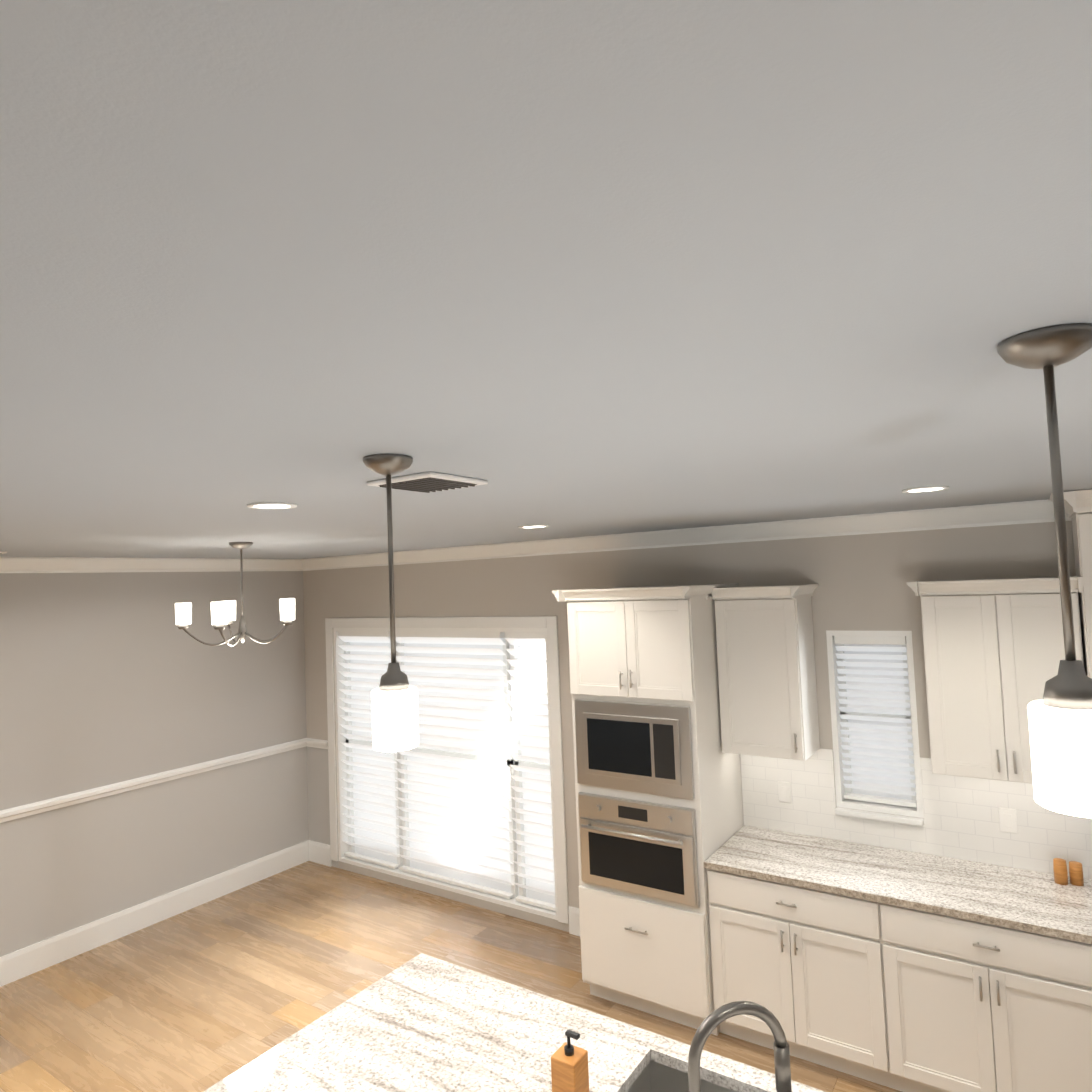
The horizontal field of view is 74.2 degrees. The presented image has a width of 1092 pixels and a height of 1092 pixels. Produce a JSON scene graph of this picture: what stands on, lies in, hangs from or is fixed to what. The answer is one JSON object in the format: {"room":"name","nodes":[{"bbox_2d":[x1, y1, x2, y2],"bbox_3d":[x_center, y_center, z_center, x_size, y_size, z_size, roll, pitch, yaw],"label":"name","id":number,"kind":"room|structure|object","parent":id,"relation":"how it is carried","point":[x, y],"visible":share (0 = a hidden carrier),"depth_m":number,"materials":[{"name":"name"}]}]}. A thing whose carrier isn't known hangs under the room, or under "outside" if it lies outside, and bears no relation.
{"room":"kitchen","nodes":[
{"label":"kitchen","id":0,"kind":"room"},
{"bbox_2d":[0,571,307,956],"bbox_3d":[-4.321,1.417,3.632,0.170,2.740,7.350,-4,-4,34],"label":"wall","id":1,"kind":"structure","parent":0,"point":[110,677],"depth_m":5.40,"materials":[{"name":"grey paint"}]},
{"bbox_2d":[0,861,901,1091],"bbox_3d":[-1.516,2.605,1.721,12.400,0.050,7.660,-4,-4,34],"label":"floor","id":2,"kind":"structure","parent":0,"point":[203,997],"depth_m":4.55,"materials":[{"name":"brown wood"}]},
{"bbox_2d":[560,583,747,1034],"bbox_3d":[0.668,1.437,4.300,0.780,2.386,0.689,-4,-4,34],"label":"tall cabinet","id":3,"kind":"object","parent":2,"relation":"on","point":[656,796],"depth_m":4.01,"materials":[{"name":"white wood"}]},
{"bbox_2d":[704,865,907,1091],"bbox_3d":[1.414,2.129,3.811,0.911,0.895,0.638,-4,-4,34],"label":"base cabinet","id":4,"kind":"object","parent":2,"relation":"on","point":[825,963],"depth_m":3.52,"materials":[{"name":"white wood"}]},
{"bbox_2d":[704,825,1091,940],"bbox_3d":[1.721,1.641,3.613,1.700,0.035,0.647,-4,-4,34],"label":"countertop","id":5,"kind":"structure","parent":4,"relation":"on","point":[1006,894],"depth_m":3.51,"materials":[{"name":"white stone"}]},
{"bbox_2d":[1053,858,1083,885],"bbox_3d":[2.451,1.529,3.386,0.117,0.105,0.054,-3,-3,15],"label":"mill","id":6,"kind":"object","parent":5,"relation":"on","point":[1061,872],"visible":1,"depth_m":3.37,"materials":[{"name":"brown wood"}]},
{"bbox_2d":[896,905,1091,1091],"bbox_3d":[2.067,2.081,3.374,0.915,0.895,0.638,-4,-4,34],"label":"base cabinet","id":7,"kind":"object","parent":2,"relation":"on","point":[946,947],"depth_m":3.10,"materials":[{"name":"white wood"}]},
{"bbox_2d":[0,0,1091,558],"bbox_3d":[-1.623,-0.179,1.868,12.400,0.050,7.660,-4,-4,34],"label":"ceiling","id":8,"kind":"structure","parent":0,"point":[572,268],"depth_m":0.71,"materials":[{"name":"grey paint"}]},
{"bbox_2d":[175,542,294,645],"bbox_3d":[-1.764,0.277,4.251,0.676,0.595,0.648,-4,-4,34],"label":"chandelier","id":9,"kind":"object","parent":8,"relation":"hanging from","point":[223,613],"visible":1,"depth_m":4.11,"materials":[{"name":"silver metal"}]},
{"bbox_2d":[247,502,296,508],"bbox_3d":[-0.960,-0.141,2.530,0.164,0.006,0.164,-4,-4,34],"label":"recessed light","id":10,"kind":"object","parent":8,"relation":"in","point":[271,505],"visible":1,"depth_m":2.52,"materials":[{"name":"white"}]},
{"bbox_2d":[363,454,418,751],"bbox_3d":[-0.363,0.130,1.700,0.116,0.679,0.116,-4,-4,34],"label":"pendant light","id":11,"kind":"object","parent":8,"relation":"hanging from","point":[394,704],"visible":1,"depth_m":1.66,"materials":[{"name":"silver metal"}]},
{"bbox_2d":[367,472,487,492],"bbox_3d":[-0.344,-0.181,2.105,0.250,0.017,0.250,-4,-4,34],"label":"ceiling vent","id":12,"kind":"object","parent":8,"relation":"in","point":[426,482],"visible":1,"depth_m":2.06,"materials":[{"name":"white metal"}]},
{"bbox_2d":[519,525,548,528],"bbox_3d":[-0.065,-0.104,3.880,0.164,0.006,0.164,-4,-4,34],"label":"recessed light","id":13,"kind":"object","parent":8,"relation":"in","point":[533,526],"visible":1,"depth_m":3.87,"materials":[{"name":"white"}]},
{"bbox_2d":[902,486,948,492],"bbox_3d":[1.477,-0.220,2.810,0.164,0.006,0.164,-4,-4,34],"label":"recessed light","id":14,"kind":"object","parent":8,"relation":"in","point":[924,489],"visible":1,"depth_m":2.80,"materials":[{"name":"white"}]},
{"bbox_2d":[997,323,1091,817],"bbox_3d":[0.706,0.031,0.984,0.116,0.639,0.116,-4,-4,34],"label":"pendant light","id":15,"kind":"object","parent":8,"relation":"hanging from","point":[1060,722],"visible":1,"depth_m":0.96,"materials":[{"name":"silver metal"}]},
{"bbox_2d":[623,1057,746,1091],"bbox_3d":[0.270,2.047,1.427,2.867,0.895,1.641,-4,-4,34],"label":"sink","id":16,"kind":"object","parent":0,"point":[656,1076],"depth_m":2.26,"materials":[{"name":"metal"}]},
{"bbox_2d":[203,1011,510,1091],"bbox_3d":[0.112,1.578,1.258,2.948,0.035,1.209,-4,-4,34],"label":"island countertop","id":17,"kind":"structure","parent":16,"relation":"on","point":[334,1053],"depth_m":2.27,"materials":[{"name":"white stone"}]},
{"bbox_2d":[331,953,825,1091],"bbox_3d":[0.580,1.597,1.954,2.948,0.035,0.469,-4,-4,34],"label":"island countertop","id":18,"kind":"structure","parent":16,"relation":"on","point":[503,1033],"depth_m":2.42,"materials":[{"name":"white stone"}]},
{"bbox_2d":[551,1030,588,1091],"bbox_3d":[0.069,1.504,2.084,0.080,0.201,0.080,-4,-4,34],"label":"soap dispenser","id":19,"kind":"object","parent":18,"relation":"on","point":[569,1067],"visible":1,"depth_m":2.06,"materials":[{"name":"brown wood"}]},
{"bbox_2d":[304,521,1075,931],"bbox_3d":[1.685,1.211,4.133,9.600,2.740,0.150,-4,-4,34],"label":"wall","id":20,"kind":"structure","parent":0,"point":[862,579],"depth_m":4.69,"materials":[{"name":"grey paint"}]},
{"bbox_2d":[325,616,568,923],"bbox_3d":[-0.873,1.643,5.829,2.490,2.135,0.168,-4,-4,34],"label":"sliding glass door","id":21,"kind":"structure","parent":20,"relation":"in","point":[465,796],"depth_m":5.72,"materials":[{"name":"white glass"}]},
{"bbox_2d":[0,499,1071,986],"bbox_3d":[-1.570,1.213,1.795,12.100,2.740,7.360,-4,-4,34],"label":"trim","id":22,"kind":"structure","parent":20,"relation":"attached to","point":[30,959],"depth_m":5.07,"materials":[{"name":"white wood"}]},
{"bbox_2d":[712,584,823,764],"bbox_3d":[1.261,0.699,4.132,0.460,0.934,0.340,-4,-4,34],"label":"upper cabinet","id":23,"kind":"object","parent":20,"relation":"attached to","point":[766,673],"depth_m":3.99,"materials":[{"name":"white wood"}]},
{"bbox_2d":[778,781,791,802],"bbox_3d":[1.394,1.437,4.213,0.075,0.118,0.009,-4,-4,34],"label":"switch plate","id":24,"kind":"object","parent":20,"relation":"attached to","point":[784,788],"depth_m":4.21,"materials":[{"name":"white plastic"}]},
{"bbox_2d":[826,630,923,825],"bbox_3d":[1.830,0.978,4.014,0.440,1.018,0.195,-4,-4,34],"label":"window","id":25,"kind":"structure","parent":20,"relation":"in","point":[876,753],"depth_m":4.03,"materials":[{"name":"white"}]},
{"bbox_2d":[916,576,1083,788],"bbox_3d":[2.210,0.629,3.496,0.630,0.934,0.340,-4,-4,34],"label":"upper cabinet","id":26,"kind":"object","parent":20,"relation":"attached to","point":[992,647],"depth_m":3.39,"materials":[{"name":"white wood"}]},
{"bbox_2d":[998,807,1017,832],"bbox_3d":[2.307,1.370,3.602,0.075,0.118,0.009,-4,-4,34],"label":"switch plate","id":27,"kind":"object","parent":20,"relation":"attached to","point":[1007,819],"depth_m":3.60,"materials":[{"name":"white plastic"}]},
{"bbox_2d":[1068,489,1091,678],"bbox_3d":[2.758,0.216,3.090,0.760,0.934,0.420,-4,-4,34],"label":"upper cabinet","id":28,"kind":"object","parent":20,"relation":"attached to","point":[1079,502],"depth_m":3.13,"materials":[{"name":"white wood"}]}
]}

